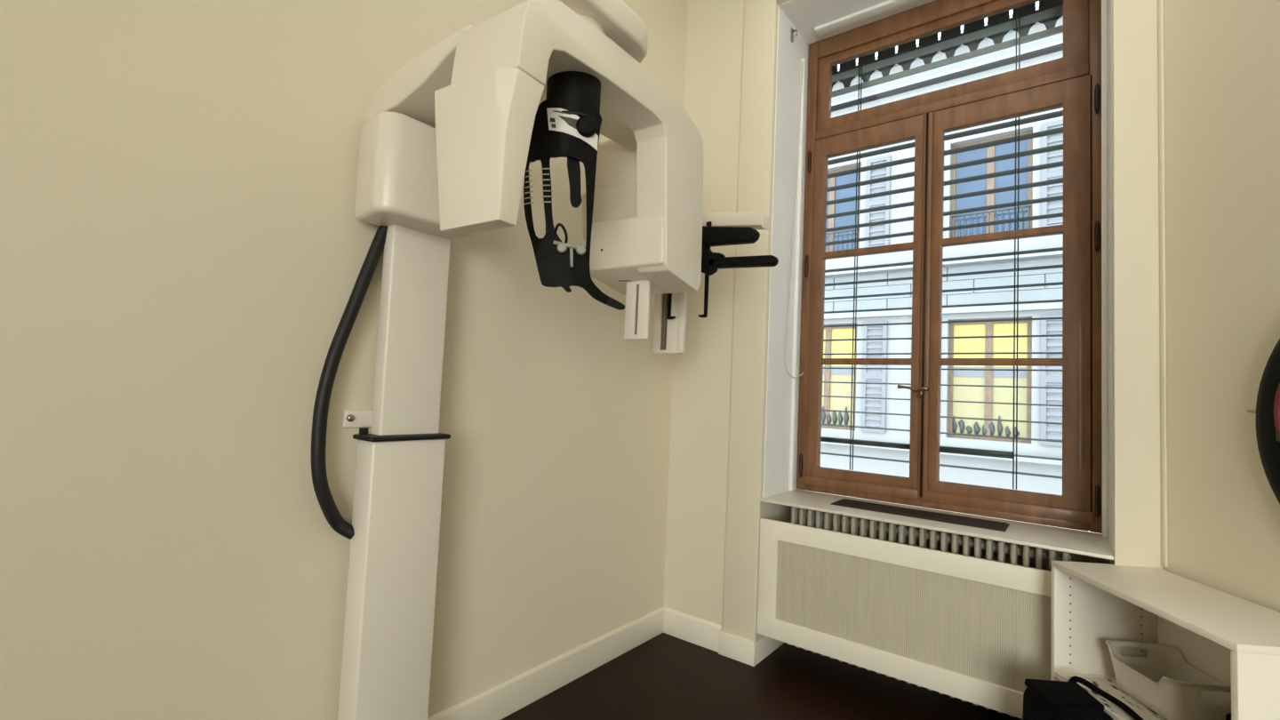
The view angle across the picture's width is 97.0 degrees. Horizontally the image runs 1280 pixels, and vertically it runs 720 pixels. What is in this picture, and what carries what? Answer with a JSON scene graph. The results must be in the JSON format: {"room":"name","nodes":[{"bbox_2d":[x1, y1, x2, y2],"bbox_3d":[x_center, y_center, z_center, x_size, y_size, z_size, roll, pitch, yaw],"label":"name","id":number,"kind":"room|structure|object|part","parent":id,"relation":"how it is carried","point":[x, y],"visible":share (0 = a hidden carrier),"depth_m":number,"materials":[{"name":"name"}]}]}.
{"room":"radiology room","nodes":[
{"label":"radiology room","id":0,"kind":"room"},
{"bbox_2d":[0,0,687,719],"bbox_3d":[-2.198,-0.616,0.579,0.200,4.000,8.700,0,-4,38],"label":"wall","id":1,"kind":"structure","parent":0,"point":[184,249],"depth_m":1.72,"materials":[{"name":"beige paint"}]},
{"bbox_2d":[427,606,664,719],"bbox_3d":[-2.289,1.293,0.287,0.016,0.150,8.000,0,-4,38],"label":"baseboard","id":2,"kind":"structure","parent":1,"relation":"attached to","point":[497,702],"depth_m":2.71,"materials":[{"name":"white wood"}]},
{"bbox_2d":[500,632,1022,719],"bbox_3d":[0.862,1.441,-1.994,8.394,0.120,8.850,0,-4,38],"label":"floor","id":3,"kind":"structure","parent":0,"point":[666,676],"depth_m":2.78,"materials":[{"name":"brown wood"}]},
{"bbox_2d":[310,0,778,719],"bbox_3d":[-0.241,0.230,2.126,1.013,2.654,1.473,0,-4,38],"label":"dental x-ray machine","id":4,"kind":"object","parent":3,"relation":"on","point":[449,141],"visible":1,"depth_m":1.89,"materials":[{"name":"white plastic"}]},
{"bbox_3d":[-0.625,-0.878,1.912,0.588,0.142,0.315,0,-4,38],"label":"overhead arm","id":5,"kind":"part","parent":4,"relation":"part of","materials":[{"name":"white plastic"}]},
{"bbox_2d":[550,110,577,129],"bbox_3d":[-0.207,-0.702,1.664,0.115,0.057,0.010,3,-3,-7],"label":"print","id":6,"kind":"object","parent":4,"relation":"attached to","point":[559,119],"depth_m":1.66,"materials":[{"name":"grey"}]},
{"bbox_3d":[-0.199,-0.683,1.670,0.154,0.109,0.018,3,-3,-11],"label":"label plate","id":7,"kind":"part","parent":4,"relation":"part of","materials":[{"name":"beige plastic"}]},
{"bbox_3d":[-0.137,-0.644,1.906,0.268,0.684,1.016,0,-4,34],"label":"rotor frame","id":8,"kind":"part","parent":4,"relation":"part of","materials":[{"name":"white plastic"}]},
{"bbox_3d":[-0.157,-0.688,1.662,0.062,0.062,0.025,3,-3,-8],"label":"knob","id":9,"kind":"part","parent":4,"relation":"part of","materials":[{"name":"black plastic"}]},
{"bbox_3d":[-0.011,-0.203,2.219,0.112,0.248,0.014,0,-4,38],"label":"slotted plate","id":10,"kind":"part","parent":4,"relation":"part of","materials":[{"name":"white plastic"}]},
{"bbox_3d":[0.150,-0.330,2.752,0.183,0.601,0.014,0,-4,38],"label":"slotted plate","id":11,"kind":"part","parent":4,"relation":"part of","materials":[{"name":"white plastic"}]},
{"bbox_3d":[0.147,-0.414,2.702,0.024,0.440,0.010,0,-4,38],"label":"ear rod","id":12,"kind":"part","parent":4,"relation":"part of","materials":[{"name":"black plastic"}]},
{"bbox_3d":[0.307,-0.414,2.580,0.024,0.440,0.010,0,-4,38],"label":"ear rod","id":13,"kind":"part","parent":4,"relation":"part of","materials":[{"name":"black plastic"}]},
{"bbox_2d":[1022,675,1143,719],"bbox_3d":[1.495,1.380,1.864,0.266,0.488,0.435,2,-3,4],"label":"shoulder bag","id":14,"kind":"object","parent":3,"relation":"on","point":[1043,700],"visible":1,"depth_m":1.96,"materials":[{"name":"black fabric"}]},
{"bbox_2d":[1050,560,1279,719],"bbox_3d":[1.762,1.202,1.815,0.385,0.860,0.748,2,-3,4],"label":"shelf unit","id":15,"kind":"object","parent":3,"relation":"on","point":[1234,640],"visible":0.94,"depth_m":1.98,"materials":[{"name":"white laminate"}]},
{"bbox_3d":[1.761,1.198,1.816,0.373,0.019,0.709,2,-3,4],"label":"shelf","id":16,"kind":"part","parent":15,"relation":"part of","materials":[{"name":"white laminate"}]},
{"bbox_3d":[1.790,1.205,2.179,0.384,0.778,0.019,2,-3,4],"label":"panel","id":17,"kind":"part","parent":15,"relation":"part of","materials":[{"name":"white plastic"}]},
{"bbox_2d":[1061,675,1166,719],"bbox_3d":[1.698,1.194,1.995,0.205,0.001,0.300,3,-3,0],"label":"printed sheet","id":18,"kind":"object","parent":15,"relation":"on","point":[1109,685],"visible":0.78,"depth_m":1.99,"materials":[{"name":"paper"}]},
{"bbox_3d":[1.781,0.784,1.839,0.385,0.022,0.748,2,-3,4],"label":"panel","id":19,"kind":"part","parent":15,"relation":"part of","materials":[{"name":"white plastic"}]},
{"bbox_2d":[1105,640,1231,719],"bbox_3d":[1.833,1.119,1.950,0.250,0.154,0.312,2,-3,4],"label":"storage basket","id":20,"kind":"object","parent":15,"relation":"on","point":[1164,682],"visible":0.91,"depth_m":1.94,"materials":[{"name":"beige plastic"}]},
{"bbox_3d":[1.951,1.191,1.803,0.008,0.778,0.709,2,-3,4],"label":"panel","id":21,"kind":"part","parent":15,"relation":"part of","materials":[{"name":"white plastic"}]},
{"bbox_2d":[1225,713,1231,719],"bbox_3d":[1.866,1.142,1.725,0.100,0.090,0.070,2,-3,4],"label":"pouch","id":22,"kind":"object","parent":15,"relation":"on","point":[1228,716],"visible":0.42,"depth_m":1.75,"materials":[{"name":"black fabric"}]},
{"bbox_3d":[1.737,1.162,1.454,0.384,0.778,0.020,2,-3,4],"label":"panel","id":23,"kind":"part","parent":15,"relation":"part of","materials":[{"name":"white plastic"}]},
{"bbox_2d":[663,0,1113,624],"bbox_3d":[1.286,-0.315,3.207,2.115,4.000,0.762,0,-4,38],"label":"wall","id":24,"kind":"structure","parent":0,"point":[697,492],"depth_m":3.39,"materials":[{"name":"beige paint"}]},
{"bbox_2d":[663,607,783,666],"bbox_3d":[0.527,1.593,3.431,0.610,0.150,0.500,0,-4,38],"label":"baseboard","id":25,"kind":"structure","parent":24,"relation":"attached to","point":[706,634],"depth_m":3.22,"materials":[{"name":"white wood"}]},
{"bbox_2d":[721,0,806,643],"bbox_3d":[0.856,-0.316,3.538,0.210,4.000,0.762,0,-4,38],"label":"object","id":26,"kind":"structure","parent":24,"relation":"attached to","point":[745,509],"depth_m":3.22,"materials":[{"name":"beige paint"}]},
{"bbox_2d":[790,27,797,42],"bbox_3d":[0.936,-1.973,3.428,0.040,0.080,0.025,0,-4,38],"label":"hook","id":27,"kind":"object","parent":24,"relation":"attached to","point":[792,29],"visible":1,"depth_m":3.43,"materials":[{"name":"silver metal"}]},
{"bbox_2d":[756,517,1051,719],"bbox_3d":[1.345,1.190,2.828,1.417,0.616,0.456,0,-4,38],"label":"radiator cover","id":28,"kind":"object","parent":24,"relation":"attached to","point":[972,629],"visible":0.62,"depth_m":2.62,"materials":[{"name":"beige wood"}]},
{"bbox_2d":[787,506,1071,717],"bbox_3d":[1.404,1.178,2.850,1.220,0.732,0.410,0,-4,38],"label":"radiator","id":29,"kind":"object","parent":24,"relation":"attached to","point":[899,533],"visible":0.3,"depth_m":2.70,"materials":[{"name":"beige metal"}]},
{"bbox_2d":[760,488,1113,559],"bbox_3d":[1.398,0.787,2.846,1.493,0.015,0.491,0,-4,38],"label":"window sill","id":30,"kind":"structure","parent":24,"relation":"attached to","point":[1075,541],"depth_m":2.63,"materials":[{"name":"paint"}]},
{"bbox_2d":[830,498,1009,531],"bbox_3d":[1.392,0.776,2.867,0.790,0.008,0.205,0,-4,38],"label":"vent grille","id":31,"kind":"object","parent":30,"relation":"on","point":[995,525],"visible":1,"depth_m":2.82,"materials":[{"name":"brown metal"}]},
{"bbox_2d":[820,11,1063,489],"bbox_3d":[1.726,-0.543,3.274,1.467,2.700,0.094,0,-4,38],"label":"blind","id":32,"kind":"object","parent":24,"relation":"attached to","point":[1019,58],"visible":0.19,"depth_m":3.19,"materials":[{"name":"grey metal"}]},
{"bbox_3d":[1.338,-0.611,3.524,0.006,2.570,0.007,0,-4,38],"label":"ladder cord","id":33,"kind":"part","parent":32,"relation":"part of","materials":[{"name":"black fabric"}]},
{"bbox_3d":[1.349,-0.611,3.515,0.006,2.570,0.007,0,-4,38],"label":"ladder cord","id":34,"kind":"part","parent":32,"relation":"part of","materials":[{"name":"black fabric"}]},
{"bbox_3d":[1.394,0.506,3.444,0.678,0.028,0.070,0,-4,38],"label":"rail","id":35,"kind":"part","parent":32,"relation":"part of","materials":[{"name":"grey metal"}]},
{"bbox_3d":[1.823,0.504,3.114,0.390,0.033,0.070,0,-4,38],"label":"rail","id":36,"kind":"part","parent":32,"relation":"part of","materials":[{"name":"grey metal"}]},
{"bbox_3d":[1.998,-0.610,3.016,0.006,2.570,0.007,0,-4,38],"label":"ladder cord","id":37,"kind":"part","parent":32,"relation":"part of","materials":[{"name":"black fabric"}]},
{"bbox_3d":[2.009,-0.610,3.007,0.006,2.570,0.007,0,-4,38],"label":"ladder cord","id":38,"kind":"part","parent":32,"relation":"part of","materials":[{"name":"black fabric"}]},
{"bbox_2d":[831,0,1063,97],"bbox_3d":[1.794,-1.914,3.355,1.475,0.350,0.018,0,-4,38],"label":"valance","id":39,"kind":"object","parent":24,"relation":"attached to","point":[1050,12],"visible":0.69,"depth_m":3.31,"materials":[{"name":"grey"}]},
{"bbox_2d":[788,0,1108,538],"bbox_3d":[1.592,-0.623,3.096,1.487,2.842,0.230,0,-4,38],"label":"window","id":40,"kind":"structure","parent":24,"relation":"attached to","point":[1072,82],"depth_m":3.06,"materials":[{"name":"brown wood"}]},
{"bbox_2d":[784,61,803,378],"bbox_3d":[0.971,-0.877,3.473,0.016,1.979,0.241,0,-4,43],"label":"blind cord","id":41,"kind":"object","parent":40,"relation":"hanging from","point":[803,61],"visible":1,"depth_m":3.43,"materials":[{"name":"white fabric"}]},
{"bbox_3d":[1.261,0.732,3.259,0.657,0.055,0.014,0,-4,38],"label":"weather rail","id":42,"kind":"part","parent":40,"relation":"part of","materials":[{"name":"brown wood"}]},
{"bbox_3d":[1.492,0.172,3.077,0.158,0.071,0.064,0,-4,38],"label":"handle","id":43,"kind":"part","parent":40,"relation":"part of","materials":[{"name":"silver metal"}]},
{"bbox_3d":[1.558,-0.319,3.100,0.011,2.120,0.011,4,-4,-30],"label":"bolt rod","id":44,"kind":"part","parent":40,"relation":"part of","materials":[{"name":"brown wood"}]},
{"bbox_3d":[1.682,-1.681,3.210,1.355,0.480,0.050,0,-4,38],"label":"transom sash","id":45,"kind":"part","parent":40,"relation":"part of","materials":[{"name":"brown wood"}]},
{"bbox_3d":[1.813,0.732,2.834,0.717,0.055,0.014,0,-4,38],"label":"weather rail","id":46,"kind":"part","parent":40,"relation":"part of","materials":[{"name":"brown wood"}]},
{"bbox_2d":[1108,0,1162,569],"bbox_3d":[2.192,-0.314,2.512,0.170,4.000,0.758,0,-4,38],"label":"wall","id":47,"kind":"structure","parent":0,"point":[1136,307],"depth_m":2.25,"materials":[{"name":"beige paint"}]},
{"bbox_2d":[1162,0,1279,612],"bbox_3d":[1.812,-0.623,-2.720,0.200,4.000,10.007,2,-3,4],"label":"wall","id":48,"kind":"structure","parent":0,"point":[1221,58],"depth_m":1.99,"materials":[{"name":"beige paint"}]},
{"bbox_2d":[1157,0,1167,567],"bbox_3d":[2.087,-0.767,2.264,0.010,3.133,0.022,2,-3,4],"label":"trim","id":49,"kind":"structure","parent":48,"relation":"attached to","point":[1160,3],"depth_m":2.23,"materials":[{"name":"beige paint"}]},
{"bbox_2d":[1247,338,1279,503],"bbox_3d":[1.956,0.172,1.355,0.060,0.976,0.991,2,-3,4],"label":"wall ornament","id":50,"kind":"object","parent":48,"relation":"attached to","point":[1268,405],"visible":1,"depth_m":1.77,"materials":[{"name":"black plastic"}]},
{"bbox_3d":[1.944,0.219,1.488,0.020,0.030,0.500,2,-3,4],"label":"grey plate","id":51,"kind":"part","parent":50,"relation":"part of","materials":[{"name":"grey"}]},
{"label":"outside","id":52,"kind":"structure","parent":0,"visible":0},
{"bbox_3d":[12.366,7.242,19.341,80.000,0.300,39.200,0,-4,38],"label":"street","id":53,"kind":"object","parent":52,"visible":0},
{"bbox_2d":[820,6,1063,495],"bbox_3d":[8.383,-0.498,12.255,28.320,14.000,8.350,0,-4,38],"label":"apartment building","id":54,"kind":"structure","parent":53,"relation":"on","point":[1051,485],"depth_m":9.72,"materials":[{"name":"stone"}]},
{"bbox_3d":[3.688,0.706,11.143,1.120,1.140,0.010,0,-4,38],"label":"lit pane","id":55,"kind":"part","parent":54,"relation":"part of","materials":[{"name":"yellow glass"}]},
{"bbox_2d":[822,366,854,375],"bbox_3d":[3.704,0.201,11.162,1.060,0.170,0.008,0,-4,38],"label":"blind","id":56,"kind":"object","parent":54,"relation":"hanging from","point":[826,372],"depth_m":11.04,"materials":[{"name":"grey paint"}]},
{"bbox_3d":[3.730,-0.247,11.196,1.120,0.770,0.010,0,-4,38],"label":"lit pane","id":57,"kind":"part","parent":54,"relation":"part of","materials":[{"name":"yellow glass"}]},
{"bbox_3d":[3.849,-2.925,11.345,1.120,1.640,0.010,0,-4,38],"label":"dark pane","id":58,"kind":"part","parent":54,"relation":"part of","materials":[{"name":"blue glass"}]},
{"bbox_3d":[3.738,-2.288,11.203,1.160,0.463,0.030,0,-4,38],"label":"window rail","id":59,"kind":"part","parent":54,"relation":"part of","materials":[{"name":"grey metal"}]},
{"bbox_2d":[860,321,887,432],"bbox_3d":[4.316,0.308,10.433,0.420,2.030,0.035,0,-4,38],"label":"shutter","id":60,"kind":"object","parent":54,"relation":"hanging from","point":[874,332],"depth_m":10.44,"materials":[{"name":"grey paint"}]},
{"bbox_2d":[864,154,890,247],"bbox_3d":[4.459,-2.939,10.614,0.420,1.760,0.035,0,-4,38],"label":"shutter","id":61,"kind":"object","parent":54,"relation":"hanging from","point":[883,229],"depth_m":10.63,"materials":[{"name":"grey paint"}]},
{"bbox_3d":[5.843,0.708,9.483,1.120,1.140,0.010,0,-4,38],"label":"lit pane","id":62,"kind":"part","parent":54,"relation":"part of","materials":[{"name":"yellow glass"}]},
{"bbox_2d":[952,367,1026,377],"bbox_3d":[5.859,0.204,9.503,1.060,0.170,0.008,0,-4,38],"label":"blind","id":63,"kind":"object","parent":54,"relation":"hanging from","point":[956,373],"depth_m":9.49,"materials":[{"name":"grey paint"}]},
{"bbox_3d":[5.885,-0.244,9.536,1.120,0.770,0.010,0,-4,38],"label":"lit pane","id":64,"kind":"part","parent":54,"relation":"part of","materials":[{"name":"yellow glass"}]},
{"bbox_3d":[5.893,-2.285,9.543,1.160,0.463,0.030,0,-4,38],"label":"window rail","id":65,"kind":"part","parent":54,"relation":"part of","materials":[{"name":"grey metal"}]},
{"bbox_3d":[6.004,-2.922,9.686,1.120,1.640,0.010,0,-4,38],"label":"dark pane","id":66,"kind":"part","parent":54,"relation":"part of","materials":[{"name":"blue glass"}]},
{"bbox_2d":[1040,314,1062,446],"bbox_3d":[6.471,0.310,8.773,0.420,2.030,0.035,0,-4,38],"label":"shutter","id":67,"kind":"object","parent":54,"relation":"hanging from","point":[1054,326],"depth_m":8.82,"materials":[{"name":"grey paint"}]},
{"bbox_2d":[1041,119,1063,226],"bbox_3d":[6.614,-2.936,8.955,0.420,1.760,0.035,0,-4,38],"label":"shutter","id":68,"kind":"object","parent":54,"relation":"hanging from","point":[1051,207],"depth_m":9.00,"materials":[{"name":"grey paint"}]}
]}

